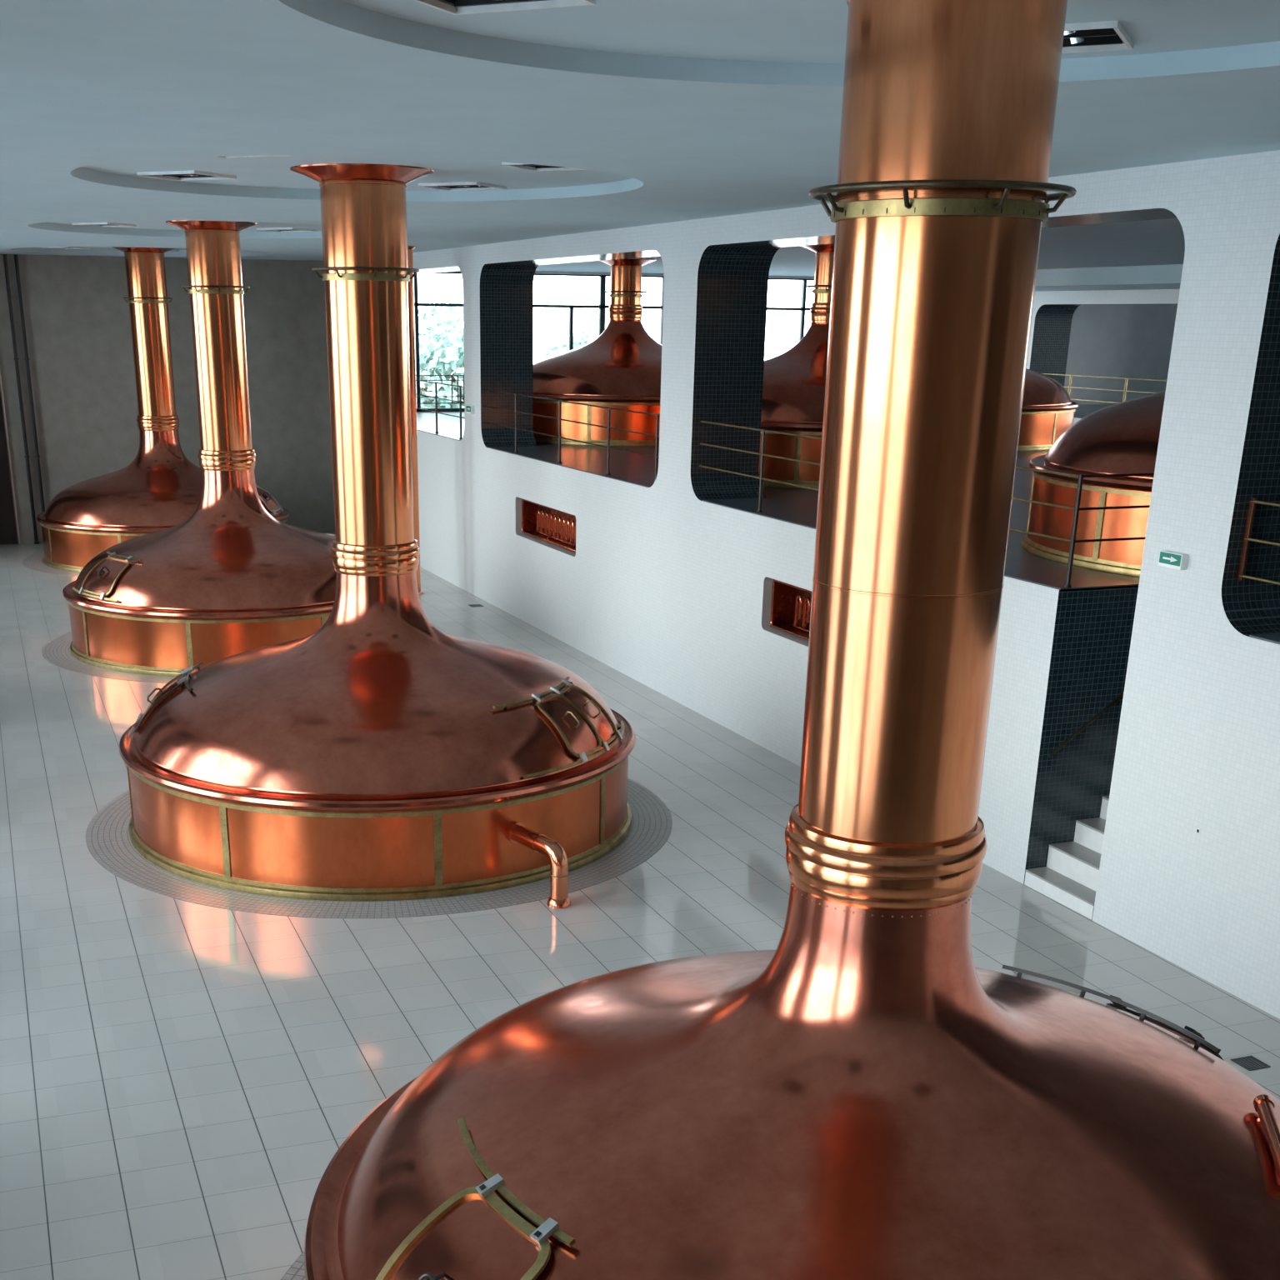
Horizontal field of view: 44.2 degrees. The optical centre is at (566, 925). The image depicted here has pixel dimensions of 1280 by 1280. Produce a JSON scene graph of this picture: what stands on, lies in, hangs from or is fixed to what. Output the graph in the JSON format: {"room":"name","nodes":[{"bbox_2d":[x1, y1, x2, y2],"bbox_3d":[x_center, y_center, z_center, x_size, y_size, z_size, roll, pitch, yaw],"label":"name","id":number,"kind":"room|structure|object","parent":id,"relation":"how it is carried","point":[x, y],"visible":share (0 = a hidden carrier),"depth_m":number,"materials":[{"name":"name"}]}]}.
{"room":"processing plant","nodes":[
{"label":"processing plant","id":0,"kind":"room"},
{"bbox_2d":[0,254,334,544],"bbox_3d":[-12.661,-13.559,41.264,14.050,7.380,0.300,-7,23,-19],"label":"wall","id":1,"kind":"structure","parent":0,"point":[77,315],"depth_m":41.44,"materials":[{"name":"grey concrete"}]},
{"bbox_2d":[0,369,19,544],"bbox_3d":[-15.050,-13.317,40.179,1.300,7.050,0.065,-7,23,-19],"label":"panel","id":2,"kind":"object","parent":1,"relation":"attached to","point":[7,524],"visible":1,"depth_m":41.13,"materials":[{"name":"black metal"}]},
{"bbox_2d":[2,254,39,544],"bbox_3d":[-14.038,-13.426,40.480,0.140,7.066,0.188,-7,23,-19],"label":"pipe","id":3,"kind":"object","parent":1,"relation":"attached to","point":[5,260],"visible":1,"depth_m":40.38,"materials":[{"name":"black metal"}]},
{"bbox_2d":[14,254,44,512],"bbox_3d":[-13.795,-13.457,40.566,0.140,7.066,0.188,-7,23,-19],"label":"pipe","id":4,"kind":"object","parent":1,"relation":"attached to","point":[16,259],"visible":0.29,"depth_m":40.33,"materials":[{"name":"black metal"}]},
{"bbox_2d":[447,270,814,279],"bbox_3d":[3.635,-18.899,45.749,18.400,0.070,0.300,-7,23,-19],"label":"wall","id":5,"kind":"structure","parent":0,"point":[536,272],"depth_m":44.66,"materials":[{"name":"white paint"}]},
{"bbox_2d":[413,271,814,412],"bbox_3d":[3.636,-17.143,46.380,18.400,3.660,0.120,-7,23,-19],"label":"window","id":6,"kind":"structure","parent":5,"relation":"in","point":[602,312],"depth_m":44.85,"materials":[{"name":"black metal"}]},
{"bbox_2d":[1035,264,1183,291],"bbox_3d":[18.967,-11.022,26.225,4.500,0.380,49.900,-7,23,-19],"label":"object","id":7,"kind":"structure","parent":5,"relation":"attached to","point":[1152,277],"depth_m":36.69,"materials":[{"name":"paint"}]},
{"bbox_2d":[0,532,1279,1279],"bbox_3d":[-3.784,-1.629,20.491,14.070,0.300,50.300,-7,23,-19],"label":"floor","id":8,"kind":"structure","parent":0,"point":[181,1082],"depth_m":14.86,"materials":[{"name":"tile"}]},
{"bbox_2d":[21,550,79,576],"bbox_3d":[-10.027,-9.281,39.665,7.080,0.004,7.080,-7,23,-19],"label":"trim","id":9,"kind":"structure","parent":8,"relation":"on","point":[33,562],"depth_m":38.04,"materials":[{"name":"tile"}]},
{"bbox_2d":[41,631,175,683],"bbox_3d":[-6.128,-5.293,29.469,7.080,0.004,7.080,-7,23,-19],"label":"trim","id":10,"kind":"structure","parent":8,"relation":"on","point":[56,652],"depth_m":27.42,"materials":[{"name":"tile"}]},
{"bbox_2d":[36,246,289,572],"bbox_3d":[-9.995,-12.636,38.365,6.139,7.200,6.139,-18,28,-39],"label":"kettle","id":11,"kind":"object","parent":8,"relation":"on","point":[160,489],"visible":0.74,"depth_m":37.36,"materials":[{"name":"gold metal"}]},
{"bbox_2d":[62,220,335,676],"bbox_3d":[-6.096,-8.648,28.169,6.139,7.200,6.139,-18,28,-39],"label":"kettle","id":12,"kind":"object","parent":8,"relation":"on","point":[232,577],"visible":0.87,"depth_m":27.01,"materials":[{"name":"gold metal"}]},
{"bbox_2d":[280,1251,305,1279],"bbox_3d":[1.611,2.601,9.285,7.080,0.004,7.080,-7,23,-19],"label":"trim","id":13,"kind":"structure","parent":8,"relation":"on","point":[296,1272],"depth_m":10.14,"materials":[{"name":"tile"}]},
{"bbox_2d":[119,163,635,908],"bbox_3d":[-2.210,-4.703,18.083,6.139,7.200,6.139,3,21,7],"label":"kettle","id":14,"kind":"object","parent":8,"relation":"on","point":[380,752],"visible":1,"depth_m":16.98,"materials":[{"name":"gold metal"}]},
{"bbox_2d":[85,778,672,918],"bbox_3d":[-2.242,-1.348,19.383,7.080,0.004,7.080,-7,23,-19],"label":"trim","id":15,"kind":"structure","parent":8,"relation":"on","point":[107,839],"depth_m":17.15,"materials":[{"name":"tile"}]},
{"bbox_2d":[407,245,423,594],"bbox_3d":[-3.337,-10.662,33.599,0.400,7.074,0.400,-7,23,-19],"label":"vent pipe","id":16,"kind":"object","parent":8,"relation":"on","point":[410,284],"visible":0.41,"depth_m":33.37,"materials":[{"name":"orange metal"}]},
{"bbox_2d":[469,604,483,606],"bbox_3d":[-1.924,-6.795,33.445,0.260,0.006,0.260,-7,23,-19],"label":"floor drain","id":17,"kind":"object","parent":8,"relation":"on","point":[472,605],"visible":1,"depth_m":33.45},
{"bbox_2d":[304,0,1279,1279],"bbox_3d":[1.643,-0.754,7.985,6.139,7.200,6.139,1,21,1],"label":"kettle","id":18,"kind":"object","parent":8,"relation":"on","point":[855,1097],"visible":1,"depth_m":7.48,"materials":[{"name":"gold metal"}]},
{"bbox_2d":[1230,1055,1270,1070],"bbox_3d":[5.708,1.151,13.123,0.220,0.006,0.220,-7,23,-19],"label":"floor drain","id":19,"kind":"object","parent":8,"relation":"on","point":[1249,1062],"visible":1,"depth_m":13.12,"materials":[{"name":"grey metal"}]},
{"bbox_2d":[0,0,1279,260],"bbox_3d":[-3.258,-8.796,18.129,15.200,0.620,50.700,-7,23,-19],"label":"ceiling","id":20,"kind":"structure","parent":0,"point":[672,111],"depth_m":10.58,"materials":[{"name":"paint"}]},
{"bbox_2d":[43,246,90,249],"bbox_3d":[-12.008,-16.350,37.763,0.774,0.185,0.774,10,23,22],"label":"ceiling light","id":21,"kind":"object","parent":20,"relation":"attached to","point":[57,247],"visible":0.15,"depth_m":37.83,"materials":[{"name":"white metal"}]},
{"bbox_2d":[71,222,136,227],"bbox_3d":[-8.108,-12.362,27.567,0.774,0.185,0.774,10,23,22],"label":"ceiling light","id":22,"kind":"object","parent":20,"relation":"attached to","point":[91,224],"visible":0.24,"depth_m":27.53,"materials":[{"name":"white metal"}]},
{"bbox_2d":[136,170,236,180],"bbox_3d":[-4.222,-8.417,17.481,0.774,0.185,0.774,10,23,22],"label":"ceiling light","id":23,"kind":"object","parent":20,"relation":"attached to","point":[173,175],"visible":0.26,"depth_m":17.55,"materials":[{"name":"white metal"}]},
{"bbox_2d":[217,155,284,158],"bbox_3d":[-3.131,-7.379,14.829,0.774,0.185,0.774,10,23,22],"label":"ceiling light","id":24,"kind":"object","parent":20,"relation":"attached to","point":[222,157],"visible":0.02,"depth_m":15.23,"materials":[{"name":"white metal"}]},
{"bbox_2d":[256,227,315,231],"bbox_3d":[-5.111,-12.763,28.677,0.774,0.185,0.774,10,23,22],"label":"ceiling light","id":25,"kind":"object","parent":20,"relation":"attached to","point":[273,229],"visible":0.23,"depth_m":28.54,"materials":[{"name":"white metal"}]},
{"bbox_2d":[418,181,506,190],"bbox_3d":[-1.226,-8.818,18.590,0.774,0.185,0.774,10,23,22],"label":"ceiling light","id":26,"kind":"object","parent":20,"relation":"attached to","point":[466,186],"visible":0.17,"depth_m":18.67,"materials":[{"name":"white metal"}]},
{"bbox_2d":[412,0,595,14],"bbox_3d":[-0.369,-4.468,7.383,0.774,0.185,0.774,10,23,22],"label":"ceiling light","id":27,"kind":"object","parent":20,"relation":"attached to","point":[452,7],"visible":1,"depth_m":7.72,"materials":[{"name":"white metal"}]},
{"bbox_2d":[501,161,585,171],"bbox_3d":[-0.135,-7.761,15.888,0.774,0.185,0.774,10,23,22],"label":"ceiling light","id":28,"kind":"object","parent":20,"relation":"attached to","point":[535,167],"visible":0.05,"depth_m":16.22,"materials":[{"name":"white metal"}]},
{"bbox_2d":[1061,20,1134,53],"bbox_3d":[2.627,-4.869,8.492,0.774,0.185,0.774,10,23,22],"label":"ceiling light","id":29,"kind":"object","parent":20,"relation":"attached to","point":[1107,35],"visible":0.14,"depth_m":8.57,"materials":[{"name":"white metal"}]},
{"bbox_2d":[416,411,1139,580],"bbox_3d":[7.748,-6.133,23.612,8.400,0.350,49.900,-7,23,-19],"label":"floor","id":30,"kind":"structure","parent":0,"point":[1023,478],"depth_m":27.62,"materials":[{"name":"grey tile"}]},
{"bbox_2d":[415,375,464,404],"bbox_3d":[4.011,-15.549,45.893,18.200,1.020,0.090,-7,23,-19],"label":"railing","id":31,"kind":"object","parent":30,"relation":"on","point":[452,380],"visible":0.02,"depth_m":43.26,"materials":[{"name":"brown metal"}]},
{"bbox_2d":[533,258,661,446],"bbox_3d":[1.303,-12.867,35.182,5.586,3.726,5.586,13,24,29],"label":"kettle","id":32,"kind":"object","parent":30,"relation":"on","point":[621,368],"visible":0.69,"depth_m":33.50,"materials":[{"name":"gold metal"}]},
{"bbox_2d":[758,243,834,489],"bbox_3d":[4.539,-9.729,27.162,5.586,3.726,5.586,13,24,29],"label":"kettle","id":33,"kind":"object","parent":30,"relation":"on","point":[793,387],"visible":0.28,"depth_m":25.42,"materials":[{"name":"gold metal"}]},
{"bbox_2d":[1021,390,1165,577],"bbox_3d":[8.267,-6.113,17.921,5.586,3.726,5.586,-16,27,-37],"label":"kettle","id":34,"kind":"object","parent":30,"relation":"on","point":[1122,437],"visible":0.31,"depth_m":17.39,"materials":[{"name":"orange metal"}]},
{"bbox_2d":[1075,472,1154,542],"bbox_3d":[5.759,-4.074,16.181,1.245,1.120,0.090,-7,23,-19],"label":"railing","id":35,"kind":"object","parent":30,"relation":"on","point":[1125,474],"visible":0.3,"depth_m":16.03,"materials":[{"name":"brown metal"}]},
{"bbox_2d":[412,150,1279,1019],"bbox_3d":[3.229,-5.955,22.030,1.150,7.380,50.200,-7,23,-19],"label":"wall","id":36,"kind":"structure","parent":0,"point":[669,588],"depth_m":16.85,"materials":[{"name":"white paint"}]},
{"bbox_2d":[416,418,464,440],"bbox_3d":[-3.302,-12.116,38.309,1.130,0.032,8.620,-7,23,-19],"label":"trim","id":37,"kind":"structure","parent":36,"relation":"attached to","point":[446,431],"depth_m":37.51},
{"bbox_2d":[415,379,464,439],"bbox_3d":[-3.723,-12.599,37.950,0.090,1.120,9.340,-7,23,-19],"label":"railing","id":38,"kind":"object","parent":37,"relation":"on","point":[436,397],"visible":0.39,"depth_m":35.64,"materials":[{"name":"brown metal"}]},
{"bbox_2d":[465,405,474,414],"bbox_3d":[-2.040,-10.911,33.279,0.081,0.160,0.340,-7,23,-19],"label":"exit sign","id":39,"kind":"object","parent":36,"relation":"attached to","point":[470,409],"visible":1,"depth_m":33.17,"materials":[{"name":"green plastic"}]},
{"bbox_2d":[521,499,576,552],"bbox_3d":[-0.145,-7.662,30.118,0.369,0.680,3.340,-7,23,-19],"label":"niche","id":40,"kind":"object","parent":36,"relation":"attached to","point":[550,525],"visible":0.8,"depth_m":30.70,"materials":[{"name":"orange metal"}]},
{"bbox_2d":[535,509,540,530],"bbox_3d":[-0.552,-8.046,31.244,0.061,0.436,0.163,-7,23,-19],"label":"tap","id":41,"kind":"object","parent":40,"relation":"on","point":[538,513],"depth_m":31.21,"materials":[{"name":"orange metal"}]},
{"bbox_2d":[540,510,544,532],"bbox_3d":[-0.469,-7.966,31.039,0.061,0.436,0.163,-7,23,-19],"label":"tap","id":42,"kind":"object","parent":40,"relation":"on","point":[542,514],"depth_m":31.03,"materials":[{"name":"orange metal"}]},
{"bbox_2d":[544,511,548,534],"bbox_3d":[-0.387,-7.886,30.834,0.061,0.436,0.163,-7,23,-19],"label":"tap","id":43,"kind":"object","parent":40,"relation":"on","point":[546,517],"depth_m":30.82,"materials":[{"name":"orange metal"}]},
{"bbox_2d":[547,513,556,538],"bbox_3d":[-0.268,-7.779,30.659,0.170,0.506,0.171,-7,23,-19],"label":"tap","id":44,"kind":"object","parent":40,"relation":"on","point":[549,518],"depth_m":30.67,"materials":[{"name":"orange metal"}]},
{"bbox_2d":[552,514,556,537],"bbox_3d":[-0.222,-7.726,30.424,0.061,0.436,0.163,-7,23,-19],"label":"tap","id":45,"kind":"object","parent":40,"relation":"on","point":[554,520],"depth_m":30.42,"materials":[{"name":"orange metal"}]},
{"bbox_2d":[556,515,561,538],"bbox_3d":[-0.139,-7.646,30.220,0.061,0.436,0.163,-7,23,-19],"label":"tap","id":46,"kind":"object","parent":40,"relation":"on","point":[558,522],"depth_m":30.22,"materials":[{"name":"orange metal"}]},
{"bbox_2d":[560,517,565,539],"bbox_3d":[-0.056,-7.566,30.015,0.061,0.436,0.163,-7,23,-19],"label":"tap","id":47,"kind":"object","parent":40,"relation":"on","point":[563,522],"depth_m":29.98,"materials":[{"name":"orange metal"}]},
{"bbox_2d":[565,518,569,541],"bbox_3d":[0.026,-7.485,29.810,0.061,0.436,0.163,-7,23,-19],"label":"tap","id":48,"kind":"object","parent":40,"relation":"on","point":[567,522],"depth_m":29.78,"materials":[{"name":"orange metal"}]},
{"bbox_2d":[569,520,574,543],"bbox_3d":[0.109,-7.405,29.605,0.061,0.436,0.163,-7,23,-19],"label":"tap","id":49,"kind":"object","parent":40,"relation":"on","point":[571,523],"depth_m":29.60,"materials":[{"name":"orange metal"}]},
{"bbox_2d":[572,521,576,548],"bbox_3d":[0.228,-7.299,29.430,0.170,0.506,0.171,-7,23,-19],"label":"tap","id":50,"kind":"object","parent":40,"relation":"on","point":[573,526],"depth_m":29.49,"materials":[{"name":"orange metal"}]},
{"bbox_2d":[488,445,654,487],"bbox_3d":[0.379,-8.547,29.186,1.130,0.032,8.410,-7,23,-19],"label":"trim","id":51,"kind":"structure","parent":36,"relation":"attached to","point":[640,477],"depth_m":29.05,"materials":[{"name":"grey tile"}]},
{"bbox_2d":[486,390,659,481],"bbox_3d":[-0.044,-9.031,28.832,0.090,1.120,9.140,-7,23,-19],"label":"railing","id":52,"kind":"object","parent":51,"relation":"on","point":[609,408],"visible":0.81,"depth_m":27.76,"materials":[{"name":"brown metal"}]},
{"bbox_2d":[770,579,811,640],"bbox_3d":[3.639,-3.992,20.738,0.369,0.680,3.360,-7,23,-19],"label":"niche","id":53,"kind":"object","parent":36,"relation":"attached to","point":[790,604],"visible":0.21,"depth_m":22.11,"materials":[{"name":"orange metal"}]},
{"bbox_2d":[793,594,802,625],"bbox_3d":[3.229,-4.380,21.873,0.061,0.436,0.163,-7,23,-19],"label":"tap","id":54,"kind":"object","parent":53,"relation":"on","point":[799,597],"depth_m":21.84,"materials":[{"name":"orange metal"}]},
{"bbox_2d":[801,597,810,628],"bbox_3d":[3.312,-4.299,21.668,0.061,0.436,0.163,-7,23,-19],"label":"tap","id":55,"kind":"object","parent":53,"relation":"on","point":[803,626],"depth_m":21.64,"materials":[{"name":"orange metal"}]},
{"bbox_2d":[701,497,1139,591],"bbox_3d":[4.074,-4.963,20.029,1.130,0.032,8.600,-7,23,-19],"label":"floor","id":56,"kind":"structure","parent":36,"relation":"attached to","point":[1032,569],"depth_m":17.52,"materials":[{"name":"grey tile"}]},
{"bbox_2d":[699,420,1083,587],"bbox_3d":[3.591,-5.507,19.825,0.090,1.120,8.965,-7,23,-19],"label":"railing","id":57,"kind":"object","parent":56,"relation":"on","point":[1080,477],"visible":0.58,"depth_m":16.77,"materials":[{"name":"gold metal"}]},
{"bbox_2d":[1158,550,1189,569],"bbox_3d":[5.577,-3.357,14.461,0.081,0.135,0.300,-7,23,-19],"label":"exit sign","id":58,"kind":"object","parent":36,"relation":"attached to","point":[1178,561],"visible":1,"depth_m":14.41,"materials":[{"name":"green plastic"}]},
{"bbox_2d":[1249,632,1279,644],"bbox_3d":[8.692,-0.485,8.583,1.130,0.032,12.380,-7,23,-19],"label":"trim","id":59,"kind":"structure","parent":36,"relation":"attached to","point":[1274,637],"depth_m":13.70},
{"bbox_2d":[1235,497,1279,584],"bbox_3d":[7.045,-2.161,11.260,0.090,1.130,6.150,-7,23,-19],"label":"railing","id":60,"kind":"object","parent":59,"relation":"on","point":[1246,539],"visible":1,"depth_m":13.78,"materials":[{"name":"gold metal"}]},
{"bbox_2d":[535,218,1184,276],"bbox_3d":[18.013,-11.513,25.878,30.400,0.770,50.300,-7,23,-19],"label":"ceiling","id":61,"kind":"structure","parent":0,"point":[1158,242],"depth_m":28.41,"materials":[{"name":"paint"}]},
{"bbox_2d":[1016,450,1049,459],"bbox_3d":[16.357,-6.932,26.773,10.000,0.350,49.900,-7,23,-19],"label":"floor","id":62,"kind":"structure","parent":0,"point":[1021,454],"depth_m":36.48,"materials":[{"name":"grey tile"}]},
{"bbox_2d":[1017,368,1079,450],"bbox_3d":[9.890,-14.046,38.873,5.584,4.050,5.584,-10,23,-25],"label":"kettle","id":63,"kind":"object","parent":62,"relation":"on","point":[1048,410],"visible":0.16,"depth_m":37.32,"materials":[{"name":"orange metal"}]},
{"bbox_2d":[1075,404,1113,414],"bbox_3d":[26.329,-8.500,30.182,8.700,0.350,49.900,-7,23,-19],"label":"floor","id":64,"kind":"structure","parent":0,"point":[1087,409],"depth_m":49.32,"materials":[{"name":"grey tile"}]},
{"bbox_2d":[1026,289,1179,424],"bbox_3d":[21.663,-9.433,27.935,1.300,4.530,49.900,-7,23,-19],"label":"wall","id":65,"kind":"structure","parent":0,"point":[1052,311],"depth_m":45.81,"materials":[{"name":"white paint"}]},
{"bbox_2d":[1042,373,1166,403],"bbox_3d":[17.154,-12.504,38.221,0.090,1.120,18.700,-7,23,-19],"label":"railing","id":66,"kind":"object","parent":65,"relation":"on","point":[1126,378],"visible":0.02,"depth_m":43.54,"materials":[{"name":"gold metal"}]},
{"bbox_2d":[1064,304,1177,404],"bbox_3d":[17.517,-18.777,51.398,8.700,4.130,0.300,-7,23,-19],"label":"wall","id":67,"kind":"structure","parent":0,"point":[1110,341],"depth_m":51.48,"materials":[{"name":"grey paint"}]},
{"bbox_3d":[6.413,-1.963,17.260,0.700,2.840,0.080,-7,23,-19],"label":"wall","id":68,"kind":"structure","parent":0,"visible":0},
{"bbox_2d":[1048,690,1124,758],"bbox_3d":[5.995,-2.534,16.764,1.894,1.373,0.096,-7,23,-19],"label":"handrail","id":69,"kind":"object","parent":68,"relation":"attached to","point":[1121,695],"visible":0.43,"depth_m":16.68,"materials":[{"name":"brown metal"}]},
{"label":"outside","id":70,"kind":"structure","parent":0,"visible":0},
{"bbox_3d":[4.591,-9.627,43.971,280.000,0.200,240.000,-7,23,-19],"label":"ground","id":71,"kind":"structure","parent":70,"visible":0},
{"bbox_2d":[418,294,464,412],"bbox_3d":[-3.699,-16.728,51.626,4.831,7.406,4.939,-7,23,-19],"label":"tree","id":72,"kind":"object","parent":71,"relation":"on","point":[436,342],"visible":0.24,"depth_m":49.84,"materials":[{"name":"green plant"}]},
{"bbox_2d":[535,321,598,361],"bbox_3d":[0.774,-18.094,56.320,4.263,6.644,4.292,-7,23,-19],"label":"tree","id":73,"kind":"object","parent":71,"relation":"on","point":[579,341],"visible":0.04,"depth_m":55.15,"materials":[{"name":"green plant"}]},
{"bbox_3d":[7.111,0.649,14.881,1.710,0.300,6.500,-7,23,-19],"label":"floor","id":74,"kind":"structure","parent":0,"visible":0},
{"bbox_2d":[1024,795,1109,919],"bbox_3d":[6.447,-1.453,15.546,1.812,3.123,3.260,-7,23,-19],"label":"staircase","id":75,"kind":"structure","parent":74,"relation":"on","point":[1069,877],"depth_m":16.88,"materials":[{"name":"white tile"}]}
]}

